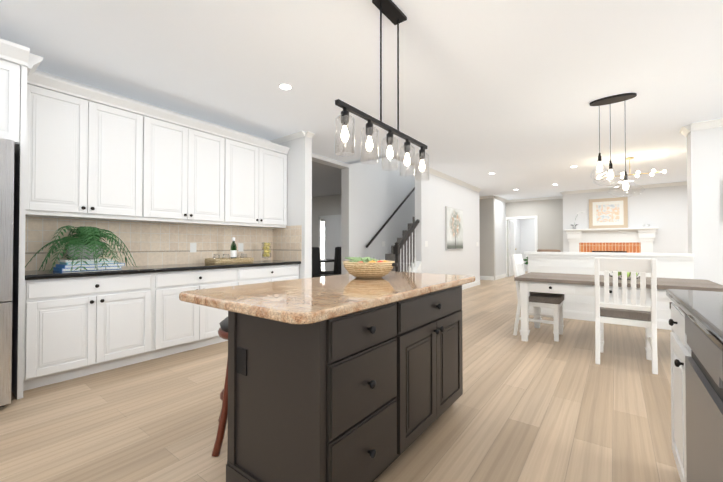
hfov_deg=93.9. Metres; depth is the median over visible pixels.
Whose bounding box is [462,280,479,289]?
baseboard
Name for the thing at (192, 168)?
upper cabinet
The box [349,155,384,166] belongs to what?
crown molding
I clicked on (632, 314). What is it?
chair
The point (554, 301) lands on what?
chair
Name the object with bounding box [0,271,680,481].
floor
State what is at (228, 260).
tray
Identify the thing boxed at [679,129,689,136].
crown molding
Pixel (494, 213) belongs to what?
wall
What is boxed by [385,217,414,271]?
staircase
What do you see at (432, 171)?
crown molding
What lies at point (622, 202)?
framed picture
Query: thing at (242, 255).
tray
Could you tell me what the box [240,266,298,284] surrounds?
base cabinet
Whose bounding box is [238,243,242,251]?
switch plate
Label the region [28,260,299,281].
countertop
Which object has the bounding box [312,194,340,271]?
wall
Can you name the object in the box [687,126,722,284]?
wall
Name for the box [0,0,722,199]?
ceiling
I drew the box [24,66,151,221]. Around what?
upper cabinet
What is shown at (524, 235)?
wall
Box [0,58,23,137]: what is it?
upper cabinet
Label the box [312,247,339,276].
chair
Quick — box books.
[53,258,124,271]
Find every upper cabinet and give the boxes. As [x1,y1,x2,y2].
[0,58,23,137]
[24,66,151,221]
[148,107,231,225]
[228,131,287,225]
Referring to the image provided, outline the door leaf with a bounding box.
[509,221,515,276]
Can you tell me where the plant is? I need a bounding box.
[25,225,136,271]
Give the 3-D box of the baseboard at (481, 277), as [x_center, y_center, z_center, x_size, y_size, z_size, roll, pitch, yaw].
[3.124,1.234,11.909,3.000,0.130,0.016,-1,-1,37]
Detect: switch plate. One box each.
[190,243,196,251]
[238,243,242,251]
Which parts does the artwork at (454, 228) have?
tree picture frame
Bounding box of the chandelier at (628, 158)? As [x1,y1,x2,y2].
[597,157,665,179]
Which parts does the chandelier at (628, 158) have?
family room chandelier bulbs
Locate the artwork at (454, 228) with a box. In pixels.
[445,206,462,249]
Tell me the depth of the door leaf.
12.47 m
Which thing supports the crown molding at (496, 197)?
attached to the wall at (500, 206)
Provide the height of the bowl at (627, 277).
0.130 m
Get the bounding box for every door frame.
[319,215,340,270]
[495,216,537,279]
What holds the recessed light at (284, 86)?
in the ceiling
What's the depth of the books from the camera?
3.08 m
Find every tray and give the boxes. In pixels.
[205,257,253,263]
[213,253,246,258]
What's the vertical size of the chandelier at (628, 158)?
0.346 m
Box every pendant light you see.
[335,0,428,180]
[590,93,644,196]
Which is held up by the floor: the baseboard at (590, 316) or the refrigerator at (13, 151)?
the refrigerator at (13, 151)
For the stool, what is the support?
on the floor
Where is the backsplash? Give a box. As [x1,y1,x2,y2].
[25,217,301,270]
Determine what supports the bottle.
on the tray at (228, 260)
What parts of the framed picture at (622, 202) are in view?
picture art on the mantel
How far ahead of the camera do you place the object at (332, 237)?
10.98 m
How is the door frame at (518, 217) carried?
attached to the wall at (549, 212)
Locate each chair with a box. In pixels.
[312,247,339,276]
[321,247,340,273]
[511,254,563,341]
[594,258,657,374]
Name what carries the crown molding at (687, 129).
attached to the wall at (705, 189)
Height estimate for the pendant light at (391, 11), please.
1.108 m
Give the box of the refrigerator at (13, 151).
[0,134,27,406]
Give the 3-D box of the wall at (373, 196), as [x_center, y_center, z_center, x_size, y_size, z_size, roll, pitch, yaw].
[-1.444,-1.432,5.377,0.200,5.300,13.400,-1,-1,37]
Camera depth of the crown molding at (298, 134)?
4.99 m
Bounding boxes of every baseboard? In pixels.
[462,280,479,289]
[480,276,493,279]
[529,306,671,329]
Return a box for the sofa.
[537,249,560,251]
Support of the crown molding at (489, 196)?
attached to the wall at (494, 213)
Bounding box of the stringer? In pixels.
[411,261,420,272]
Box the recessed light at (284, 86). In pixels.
[278,83,292,89]
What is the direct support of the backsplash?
attached to the wall at (301, 156)
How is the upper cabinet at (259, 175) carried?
attached to the wall at (373, 196)
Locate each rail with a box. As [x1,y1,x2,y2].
[366,187,414,247]
[393,219,419,271]
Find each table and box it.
[320,259,333,262]
[514,272,722,341]
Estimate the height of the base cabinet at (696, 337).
0.880 m
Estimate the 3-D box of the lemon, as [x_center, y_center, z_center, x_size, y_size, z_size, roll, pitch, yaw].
[-1.353,0.124,4.813,0.110,0.204,0.106,-1,-1,37]
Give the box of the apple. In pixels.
[618,272,637,276]
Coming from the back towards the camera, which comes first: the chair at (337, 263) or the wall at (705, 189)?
the chair at (337, 263)
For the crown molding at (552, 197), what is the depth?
11.61 m
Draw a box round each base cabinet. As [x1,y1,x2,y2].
[24,274,155,390]
[156,270,239,357]
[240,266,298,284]
[668,297,677,468]
[678,309,713,481]
[714,345,722,481]
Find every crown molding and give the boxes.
[270,131,308,143]
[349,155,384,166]
[424,166,481,191]
[479,195,493,198]
[495,196,507,202]
[508,196,562,201]
[560,181,686,194]
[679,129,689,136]
[681,118,722,132]
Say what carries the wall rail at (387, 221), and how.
attached to the wall at (373, 196)
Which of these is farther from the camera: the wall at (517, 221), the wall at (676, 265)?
the wall at (517, 221)
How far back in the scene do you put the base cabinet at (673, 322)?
1.62 m
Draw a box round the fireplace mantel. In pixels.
[565,227,657,252]
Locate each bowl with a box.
[343,257,397,278]
[609,272,639,279]
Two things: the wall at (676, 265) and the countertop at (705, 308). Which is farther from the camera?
the wall at (676, 265)
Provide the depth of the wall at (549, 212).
11.47 m
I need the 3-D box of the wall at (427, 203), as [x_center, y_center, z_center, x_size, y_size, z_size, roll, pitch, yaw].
[1.981,-1.399,8.055,0.150,5.300,5.000,-1,-1,37]
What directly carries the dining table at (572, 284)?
on the floor
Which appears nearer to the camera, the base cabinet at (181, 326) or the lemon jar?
the base cabinet at (181, 326)
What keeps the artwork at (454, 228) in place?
attached to the wall at (427, 203)
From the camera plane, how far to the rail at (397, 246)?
6.56 m
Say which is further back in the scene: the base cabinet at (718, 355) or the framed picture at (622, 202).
the framed picture at (622, 202)
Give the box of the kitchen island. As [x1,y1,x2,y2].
[226,283,466,481]
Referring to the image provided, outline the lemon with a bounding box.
[263,243,270,256]
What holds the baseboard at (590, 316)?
attached to the wall at (676, 265)
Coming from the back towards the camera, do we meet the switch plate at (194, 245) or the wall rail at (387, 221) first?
the wall rail at (387, 221)
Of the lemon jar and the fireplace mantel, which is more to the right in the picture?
the fireplace mantel
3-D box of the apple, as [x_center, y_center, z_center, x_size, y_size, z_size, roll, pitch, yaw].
[2.995,0.344,3.830,0.221,0.148,0.227,-1,-1,37]
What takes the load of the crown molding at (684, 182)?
attached to the wall at (664, 210)
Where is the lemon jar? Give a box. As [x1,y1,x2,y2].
[262,242,271,260]
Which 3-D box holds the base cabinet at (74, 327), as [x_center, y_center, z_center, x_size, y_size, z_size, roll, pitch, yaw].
[-2.578,0.750,3.150,0.630,0.880,0.920,-1,-1,37]
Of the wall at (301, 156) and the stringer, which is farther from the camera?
the stringer
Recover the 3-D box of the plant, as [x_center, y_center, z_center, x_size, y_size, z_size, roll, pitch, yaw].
[-2.515,0.055,3.103,0.631,0.403,0.849,-1,-1,37]
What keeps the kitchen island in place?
on the floor
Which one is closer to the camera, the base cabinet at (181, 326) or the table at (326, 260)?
the base cabinet at (181, 326)
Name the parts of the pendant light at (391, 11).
glass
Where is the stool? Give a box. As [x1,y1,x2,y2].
[212,317,227,456]
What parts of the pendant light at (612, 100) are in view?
glass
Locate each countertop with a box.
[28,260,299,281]
[179,271,474,326]
[666,289,722,352]
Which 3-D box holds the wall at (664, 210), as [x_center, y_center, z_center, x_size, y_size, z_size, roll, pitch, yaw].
[8.667,-0.134,8.481,6.200,2.780,0.150,-1,-1,37]
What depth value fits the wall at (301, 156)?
4.92 m
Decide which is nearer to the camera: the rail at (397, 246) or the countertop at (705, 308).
the countertop at (705, 308)
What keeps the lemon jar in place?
on the countertop at (33, 275)
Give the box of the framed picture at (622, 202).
[589,197,627,228]
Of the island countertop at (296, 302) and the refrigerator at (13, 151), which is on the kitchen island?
the island countertop at (296, 302)
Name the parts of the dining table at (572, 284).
frame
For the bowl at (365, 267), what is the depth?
2.26 m
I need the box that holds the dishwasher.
[685,314,722,481]
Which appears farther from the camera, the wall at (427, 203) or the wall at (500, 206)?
the wall at (500, 206)
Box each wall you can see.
[0,59,384,273]
[277,136,312,278]
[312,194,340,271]
[385,155,479,280]
[479,196,495,279]
[495,199,505,275]
[506,199,562,276]
[508,219,520,273]
[520,219,534,270]
[524,252,693,319]
[563,185,687,252]
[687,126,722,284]
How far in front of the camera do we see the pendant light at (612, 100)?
3.72 m
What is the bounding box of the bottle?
[230,237,236,258]

